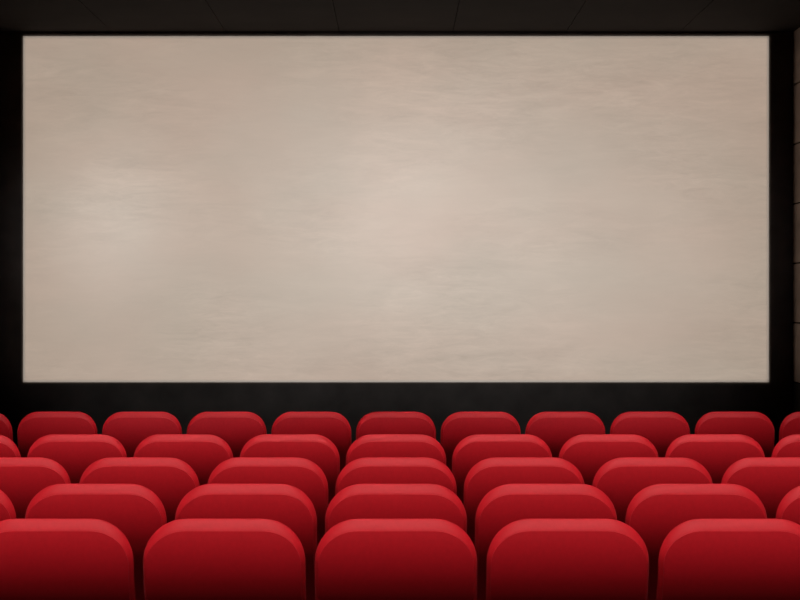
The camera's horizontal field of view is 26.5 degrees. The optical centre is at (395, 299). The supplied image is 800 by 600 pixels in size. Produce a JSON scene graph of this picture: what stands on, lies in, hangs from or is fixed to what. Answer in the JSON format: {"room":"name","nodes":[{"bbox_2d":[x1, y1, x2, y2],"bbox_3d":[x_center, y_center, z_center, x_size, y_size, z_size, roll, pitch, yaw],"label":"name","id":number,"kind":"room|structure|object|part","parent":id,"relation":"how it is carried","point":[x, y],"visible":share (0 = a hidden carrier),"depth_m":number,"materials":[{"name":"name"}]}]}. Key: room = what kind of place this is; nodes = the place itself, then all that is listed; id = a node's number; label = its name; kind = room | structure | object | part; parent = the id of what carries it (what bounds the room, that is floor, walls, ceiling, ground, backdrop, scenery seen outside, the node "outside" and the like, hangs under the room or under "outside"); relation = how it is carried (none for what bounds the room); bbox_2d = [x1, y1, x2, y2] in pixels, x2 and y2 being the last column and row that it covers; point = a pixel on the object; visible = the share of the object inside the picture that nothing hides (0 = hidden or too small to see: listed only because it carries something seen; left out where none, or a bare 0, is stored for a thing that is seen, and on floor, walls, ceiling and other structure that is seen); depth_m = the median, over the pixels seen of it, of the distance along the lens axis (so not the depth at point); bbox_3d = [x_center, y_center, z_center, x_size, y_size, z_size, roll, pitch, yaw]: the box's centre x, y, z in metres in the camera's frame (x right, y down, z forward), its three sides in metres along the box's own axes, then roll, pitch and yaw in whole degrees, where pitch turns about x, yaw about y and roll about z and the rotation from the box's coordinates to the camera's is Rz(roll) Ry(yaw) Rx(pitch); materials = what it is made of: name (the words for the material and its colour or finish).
{"room":"auditorium","nodes":[
{"label":"auditorium","id":0,"kind":"room"},
{"bbox_2d":[0,0,799,31],"bbox_3d":[0.000,-2.780,4.550,8.340,0.200,25.500,0,0,0],"label":"ceiling","id":1,"kind":"structure","parent":0,"point":[15,15],"depth_m":16.01,"materials":[{"name":"black"}]},
{"bbox_2d":[793,28,799,412],"bbox_3d":[4.070,-0.384,4.550,0.200,4.593,25.100,0,0,0],"label":"wall","id":2,"kind":"structure","parent":0,"point":[796,34],"depth_m":16.85,"materials":[{"name":"black paint"}]},
{"bbox_3d":[0.000,1.899,4.650,8.340,0.429,25.300,0,0,0],"label":"floor","id":3,"kind":"structure","parent":0,"visible":0},
{"bbox_2d":[0,413,12,440],"bbox_3d":[-3.000,1.266,12.272,0.568,0.949,0.522,0,0,0],"label":"seat","id":4,"kind":"object","parent":3,"relation":"on","point":[6,430],"visible":0.25,"depth_m":12.02,"materials":[{"name":"red fabric"}]},
{"bbox_3d":[-3.000,1.099,12.115,0.540,0.539,0.208,0,0,0],"label":"panel","id":5,"kind":"part","parent":4,"relation":"part of","materials":[{"name":"red fabric"}]},
{"bbox_2d":[0,490,16,520],"bbox_3d":[-1.800,1.210,7.020,0.568,0.949,0.522,0,0,0],"label":"seat","id":6,"kind":"object","parent":3,"relation":"on","point":[7,511],"visible":0.12,"depth_m":6.77,"materials":[{"name":"red fabric"}]},
{"bbox_3d":[-1.800,1.043,6.863,0.540,0.539,0.208,0,0,0],"label":"panel","id":7,"kind":"part","parent":6,"relation":"part of","materials":[{"name":"red fabric"}]},
{"bbox_2d":[0,435,20,456],"bbox_3d":[-2.400,1.234,9.820,0.568,0.949,0.522,0,0,0],"label":"seat","id":8,"kind":"object","parent":3,"relation":"on","point":[8,448],"visible":0.16,"depth_m":9.57,"materials":[{"name":"red fabric"}]},
{"bbox_3d":[-2.400,1.067,9.663,0.540,0.539,0.208,0,0,0],"label":"panel","id":9,"kind":"part","parent":8,"relation":"part of","materials":[{"name":"red fabric"}]},
{"bbox_2d":[0,457,70,518],"bbox_3d":[-1.800,1.211,8.172,0.568,0.949,0.522,0,0,0],"label":"seat","id":10,"kind":"object","parent":3,"relation":"on","point":[21,478],"visible":0.2,"depth_m":7.92,"materials":[{"name":"red fabric"}]},
{"bbox_3d":[-1.800,1.031,8.075,0.568,0.589,0.321,0,0,0],"label":"backrest","id":11,"kind":"part","parent":10,"relation":"part of","materials":[{"name":"red fabric"}]},
{"bbox_2d":[17,412,96,456],"bbox_3d":[-2.400,1.266,12.272,0.568,0.949,0.522,0,0,0],"label":"seat","id":12,"kind":"object","parent":3,"relation":"on","point":[35,425],"visible":0.23,"depth_m":12.01,"materials":[{"name":"red fabric"}]},
{"bbox_2d":[0,519,135,599],"bbox_3d":[-1.200,1.240,6.163,0.568,0.949,0.522,0,0,0],"label":"seat","id":13,"kind":"object","parent":3,"relation":"on","point":[41,559],"visible":1,"depth_m":5.91,"materials":[{"name":"red fabric"}]},
{"bbox_2d":[27,434,126,483],"bbox_3d":[-1.800,1.234,9.820,0.568,0.949,0.522,0,0,0],"label":"seat","id":14,"kind":"object","parent":3,"relation":"on","point":[75,453],"visible":0.14,"depth_m":9.56,"materials":[{"name":"red fabric"}]},
{"bbox_3d":[-1.800,1.054,9.723,0.568,0.589,0.321,0,0,0],"label":"backrest","id":15,"kind":"part","parent":14,"relation":"part of","materials":[{"name":"red fabric"}]},
{"bbox_2d":[25,484,166,599],"bbox_3d":[-1.200,1.210,7.020,0.568,0.949,0.522,0,0,0],"label":"seat","id":16,"kind":"object","parent":3,"relation":"on","point":[136,510],"visible":0.3,"depth_m":6.76,"materials":[{"name":"red fabric"}]},
{"bbox_3d":[-1.200,1.030,6.923,0.568,0.589,0.321,0,0,0],"label":"backrest","id":17,"kind":"part","parent":16,"relation":"part of","materials":[{"name":"red fabric"}]},
{"bbox_2d":[79,457,199,522],"bbox_3d":[-1.200,1.211,8.172,0.568,0.949,0.522,0,0,0],"label":"seat","id":18,"kind":"object","parent":3,"relation":"on","point":[170,479],"visible":0.26,"depth_m":7.92,"materials":[{"name":"red fabric"}]},
{"bbox_3d":[-1.200,1.031,8.075,0.568,0.589,0.321,0,0,0],"label":"backrest","id":19,"kind":"part","parent":18,"relation":"part of","materials":[{"name":"red fabric"}]},
{"bbox_2d":[102,412,181,456],"bbox_3d":[-1.800,1.266,12.272,0.568,0.949,0.522,0,0,0],"label":"seat","id":20,"kind":"object","parent":3,"relation":"on","point":[130,429],"visible":0.27,"depth_m":12.01,"materials":[{"name":"red fabric"}]},
{"bbox_3d":[-1.800,1.086,12.175,0.568,0.589,0.321,0,0,0],"label":"backrest","id":21,"kind":"part","parent":20,"relation":"part of","materials":[{"name":"red fabric"}]},
{"bbox_2d":[133,434,232,485],"bbox_3d":[-1.200,1.234,9.820,0.568,0.949,0.522,0,0,0],"label":"seat","id":22,"kind":"object","parent":3,"relation":"on","point":[203,453],"visible":0.19,"depth_m":9.56,"materials":[{"name":"red fabric"}]},
{"bbox_3d":[-1.200,1.054,9.723,0.568,0.589,0.321,0,0,0],"label":"backrest","id":23,"kind":"part","parent":22,"relation":"part of","materials":[{"name":"red fabric"}]},
{"bbox_2d":[143,519,305,599],"bbox_3d":[-0.600,1.240,6.163,0.568,0.949,0.522,0,0,0],"label":"seat","id":24,"kind":"object","parent":3,"relation":"on","point":[184,559],"visible":1,"depth_m":5.91,"materials":[{"name":"red fabric"}]},
{"bbox_2d":[187,412,266,457],"bbox_3d":[-1.200,1.266,12.272,0.568,0.949,0.522,0,0,0],"label":"seat","id":25,"kind":"object","parent":3,"relation":"on","point":[236,429],"visible":0.19,"depth_m":12.01,"materials":[{"name":"red fabric"}]},
{"bbox_3d":[-1.200,1.086,12.175,0.568,0.589,0.321,0,0,0],"label":"backrest","id":26,"kind":"part","parent":25,"relation":"part of","materials":[{"name":"red fabric"}]},
{"bbox_2d":[175,484,316,599],"bbox_3d":[-0.600,1.210,7.020,0.568,0.949,0.522,0,0,0],"label":"seat","id":27,"kind":"object","parent":3,"relation":"on","point":[288,505],"visible":0.44,"depth_m":6.76,"materials":[{"name":"red fabric"}]},
{"bbox_2d":[208,457,328,546],"bbox_3d":[-0.600,1.211,8.172,0.568,0.949,0.522,0,0,0],"label":"seat","id":28,"kind":"object","parent":3,"relation":"on","point":[303,474],"visible":0.34,"depth_m":7.92,"materials":[{"name":"red fabric"}]},
{"bbox_3d":[-0.600,1.031,8.075,0.568,0.589,0.321,0,0,0],"label":"backrest","id":29,"kind":"part","parent":28,"relation":"part of","materials":[{"name":"red fabric"}]},
{"bbox_2d":[240,434,339,503],"bbox_3d":[-0.600,1.234,9.820,0.568,0.949,0.522,0,0,0],"label":"seat","id":30,"kind":"object","parent":3,"relation":"on","point":[318,449],"visible":0.27,"depth_m":9.56,"materials":[{"name":"red fabric"}]},
{"bbox_3d":[-0.600,1.054,9.723,0.568,0.589,0.321,0,0,0],"label":"backrest","id":31,"kind":"part","parent":30,"relation":"part of","materials":[{"name":"red fabric"}]},
{"bbox_2d":[271,412,350,471],"bbox_3d":[-0.600,1.266,12.272,0.568,0.949,0.522,0,0,0],"label":"seat","id":32,"kind":"object","parent":3,"relation":"on","point":[333,426],"visible":0.38,"depth_m":12.02,"materials":[{"name":"red fabric"}]},
{"bbox_3d":[-0.600,1.086,12.175,0.568,0.589,0.321,0,0,0],"label":"backrest","id":33,"kind":"part","parent":32,"relation":"part of","materials":[{"name":"red fabric"}]},
{"bbox_2d":[315,519,476,599],"bbox_3d":[0.000,1.240,6.163,0.568,0.949,0.522,0,0,0],"label":"seat","id":34,"kind":"object","parent":3,"relation":"on","point":[356,559],"visible":1,"depth_m":5.91,"materials":[{"name":"red fabric"}]},
{"bbox_2d":[325,484,466,532],"bbox_3d":[0.000,1.210,7.020,0.568,0.949,0.522,0,0,0],"label":"seat","id":35,"kind":"object","parent":3,"relation":"on","point":[357,501],"visible":0.25,"depth_m":6.76,"materials":[{"name":"red fabric"}]},
{"bbox_2d":[335,457,456,494],"bbox_3d":[0.000,1.211,8.172,0.568,0.949,0.522,0,0,0],"label":"seat","id":36,"kind":"object","parent":3,"relation":"on","point":[367,470],"visible":0.25,"depth_m":7.92,"materials":[{"name":"red fabric"}]},
{"bbox_3d":[0.000,1.044,8.014,0.540,0.539,0.208,0,0,0],"label":"panel","id":37,"kind":"part","parent":36,"relation":"part of","materials":[{"name":"red fabric"}]},
{"bbox_2d":[346,434,445,464],"bbox_3d":[0.000,1.234,9.820,0.568,0.949,0.522,0,0,0],"label":"seat","id":38,"kind":"object","parent":3,"relation":"on","point":[371,445],"visible":0.2,"depth_m":9.56,"materials":[{"name":"red fabric"}]},
{"bbox_3d":[0.000,1.067,9.663,0.540,0.539,0.208,0,0,0],"label":"panel","id":39,"kind":"part","parent":38,"relation":"part of","materials":[{"name":"red fabric"}]},
{"bbox_2d":[356,412,435,439],"bbox_3d":[0.000,1.266,12.272,0.568,0.949,0.522,0,0,0],"label":"seat","id":40,"kind":"object","parent":3,"relation":"on","point":[373,422],"visible":0.22,"depth_m":12.01,"materials":[{"name":"red fabric"}]},
{"bbox_2d":[441,412,520,471],"bbox_3d":[0.600,1.266,12.272,0.568,0.949,0.522,0,0,0],"label":"seat","id":41,"kind":"object","parent":3,"relation":"on","point":[457,426],"visible":0.35,"depth_m":12.02,"materials":[{"name":"red fabric"}]},
{"bbox_3d":[0.600,1.086,12.175,0.568,0.589,0.321,0,0,0],"label":"backrest","id":42,"kind":"part","parent":41,"relation":"part of","materials":[{"name":"red fabric"}]},
{"bbox_2d":[452,434,551,503],"bbox_3d":[0.600,1.234,9.820,0.568,0.949,0.522,0,0,0],"label":"seat","id":43,"kind":"object","parent":3,"relation":"on","point":[473,449],"visible":0.37,"depth_m":9.56,"materials":[{"name":"red fabric"}]},
{"bbox_3d":[0.600,1.054,9.723,0.568,0.589,0.321,0,0,0],"label":"backrest","id":44,"kind":"part","parent":43,"relation":"part of","materials":[{"name":"red fabric"}]},
{"bbox_2d":[463,457,583,546],"bbox_3d":[0.600,1.211,8.172,0.568,0.949,0.522,0,0,0],"label":"seat","id":45,"kind":"object","parent":3,"relation":"on","point":[487,474],"visible":0.31,"depth_m":7.92,"materials":[{"name":"red fabric"}]},
{"bbox_3d":[0.600,1.031,8.075,0.568,0.589,0.321,0,0,0],"label":"backrest","id":46,"kind":"part","parent":45,"relation":"part of","materials":[{"name":"red fabric"}]},
{"bbox_2d":[475,484,616,599],"bbox_3d":[0.600,1.210,7.020,0.568,0.949,0.522,0,0,0],"label":"seat","id":47,"kind":"object","parent":3,"relation":"on","point":[503,505],"visible":0.47,"depth_m":6.76,"materials":[{"name":"red fabric"}]},
{"bbox_2d":[525,412,604,457],"bbox_3d":[1.200,1.266,12.272,0.568,0.949,0.522,0,0,0],"label":"seat","id":48,"kind":"object","parent":3,"relation":"on","point":[555,429],"visible":0.22,"depth_m":12.01,"materials":[{"name":"red fabric"}]},
{"bbox_3d":[1.200,1.086,12.175,0.568,0.589,0.321,0,0,0],"label":"backrest","id":49,"kind":"part","parent":48,"relation":"part of","materials":[{"name":"red fabric"}]},
{"bbox_2d":[486,519,648,599],"bbox_3d":[0.600,1.240,6.163,0.568,0.949,0.522,0,0,0],"label":"seat","id":50,"kind":"object","parent":3,"relation":"on","point":[528,559],"visible":1,"depth_m":5.91,"materials":[{"name":"red fabric"}]},
{"bbox_2d":[559,434,658,485],"bbox_3d":[1.200,1.234,9.820,0.568,0.949,0.522,0,0,0],"label":"seat","id":51,"kind":"object","parent":3,"relation":"on","point":[587,453],"visible":0.16,"depth_m":9.56,"materials":[{"name":"red fabric"}]},
{"bbox_3d":[1.200,1.054,9.723,0.568,0.589,0.321,0,0,0],"label":"backrest","id":52,"kind":"part","parent":51,"relation":"part of","materials":[{"name":"red fabric"}]},
{"bbox_2d":[610,412,689,456],"bbox_3d":[1.800,1.266,12.272,0.568,0.949,0.522,0,0,0],"label":"seat","id":53,"kind":"object","parent":3,"relation":"on","point":[661,429],"visible":0.23,"depth_m":12.01,"materials":[{"name":"red fabric"}]},
{"bbox_3d":[1.800,1.086,12.175,0.568,0.589,0.321,0,0,0],"label":"backrest","id":54,"kind":"part","parent":53,"relation":"part of","materials":[{"name":"red fabric"}]},
{"bbox_2d":[592,457,712,522],"bbox_3d":[1.200,1.211,8.172,0.568,0.949,0.522,0,0,0],"label":"seat","id":55,"kind":"object","parent":3,"relation":"on","point":[621,479],"visible":0.15,"depth_m":7.92,"materials":[{"name":"red fabric"}]},
{"bbox_3d":[1.200,1.031,8.075,0.568,0.589,0.321,0,0,0],"label":"backrest","id":56,"kind":"part","parent":55,"relation":"part of","materials":[{"name":"red fabric"}]},
{"bbox_2d":[625,484,766,599],"bbox_3d":[1.200,1.210,7.020,0.568,0.949,0.522,0,0,0],"label":"seat","id":57,"kind":"object","parent":3,"relation":"on","point":[655,510],"visible":0.24,"depth_m":6.76,"materials":[{"name":"red fabric"}]},
{"bbox_3d":[1.200,1.030,6.923,0.568,0.589,0.321,0,0,0],"label":"backrest","id":58,"kind":"part","parent":57,"relation":"part of","materials":[{"name":"red fabric"}]},
{"bbox_2d":[665,434,764,483],"bbox_3d":[1.800,1.234,9.820,0.568,0.949,0.522,0,0,0],"label":"seat","id":59,"kind":"object","parent":3,"relation":"on","point":[716,453],"visible":0.19,"depth_m":9.56,"materials":[{"name":"red fabric"}]},
{"bbox_3d":[1.800,1.054,9.723,0.568,0.589,0.321,0,0,0],"label":"backrest","id":60,"kind":"part","parent":59,"relation":"part of","materials":[{"name":"red fabric"}]},
{"bbox_2d":[656,519,799,599],"bbox_3d":[1.200,1.240,6.163,0.568,0.949,0.522,0,0,0],"label":"seat","id":61,"kind":"object","parent":3,"relation":"on","point":[699,559],"visible":1,"depth_m":5.91,"materials":[{"name":"red fabric"}]},
{"bbox_2d":[695,412,774,456],"bbox_3d":[2.400,1.266,12.272,0.568,0.949,0.522,0,0,0],"label":"seat","id":62,"kind":"object","parent":3,"relation":"on","point":[755,425],"visible":0.26,"depth_m":12.01,"materials":[{"name":"red fabric"}]},
{"bbox_2d":[721,457,799,518],"bbox_3d":[1.800,1.211,8.172,0.568,0.949,0.522,0,0,0],"label":"seat","id":63,"kind":"object","parent":3,"relation":"on","point":[770,479],"visible":0.14,"depth_m":7.92,"materials":[{"name":"red fabric"}]},
{"bbox_3d":[1.800,1.031,8.075,0.568,0.589,0.321,0,0,0],"label":"backrest","id":64,"kind":"part","parent":63,"relation":"part of","materials":[{"name":"red fabric"}]},
{"bbox_2d":[771,434,799,456],"bbox_3d":[2.400,1.234,9.820,0.568,0.949,0.522,0,0,0],"label":"seat","id":65,"kind":"object","parent":3,"relation":"on","point":[789,446],"visible":0.12,"depth_m":9.56,"materials":[{"name":"red fabric"}]},
{"bbox_3d":[2.400,1.067,9.663,0.540,0.539,0.208,0,0,0],"label":"panel","id":66,"kind":"part","parent":65,"relation":"part of","materials":[{"name":"red fabric"}]},
{"bbox_2d":[775,486,799,524],"bbox_3d":[1.800,1.210,7.020,0.568,0.949,0.522,0,0,0],"label":"seat","id":67,"kind":"object","parent":3,"relation":"on","point":[789,506],"visible":0.21,"depth_m":6.76,"materials":[{"name":"red fabric"}]},
{"bbox_3d":[1.800,1.043,6.863,0.540,0.539,0.208,0,0,0],"label":"panel","id":68,"kind":"part","parent":67,"relation":"part of","materials":[{"name":"red fabric"}]},
{"bbox_2d":[779,412,799,440],"bbox_3d":[3.000,1.266,12.272,0.568,0.949,0.522,0,0,0],"label":"seat","id":69,"kind":"object","parent":3,"relation":"on","point":[790,425],"visible":0.25,"depth_m":12.01,"materials":[{"name":"red fabric"}]},
{"bbox_3d":[3.000,1.099,12.115,0.540,0.539,0.208,0,0,0],"label":"panel","id":70,"kind":"part","parent":69,"relation":"part of","materials":[{"name":"red fabric"}]},
{"bbox_3d":[0.000,-0.383,17.200,8.340,4.593,0.200,0,0,0],"label":"wall","id":71,"kind":"structure","parent":0,"visible":0},
{"bbox_2d":[0,32,792,447],"bbox_3d":[0.000,-0.469,17.034,7.930,4.419,0.092,0,0,0],"label":"projection screen","id":72,"kind":"object","parent":71,"relation":"attached to","point":[268,225],"visible":0.86,"depth_m":17.00,"materials":[{"name":"fabric"}]}
]}

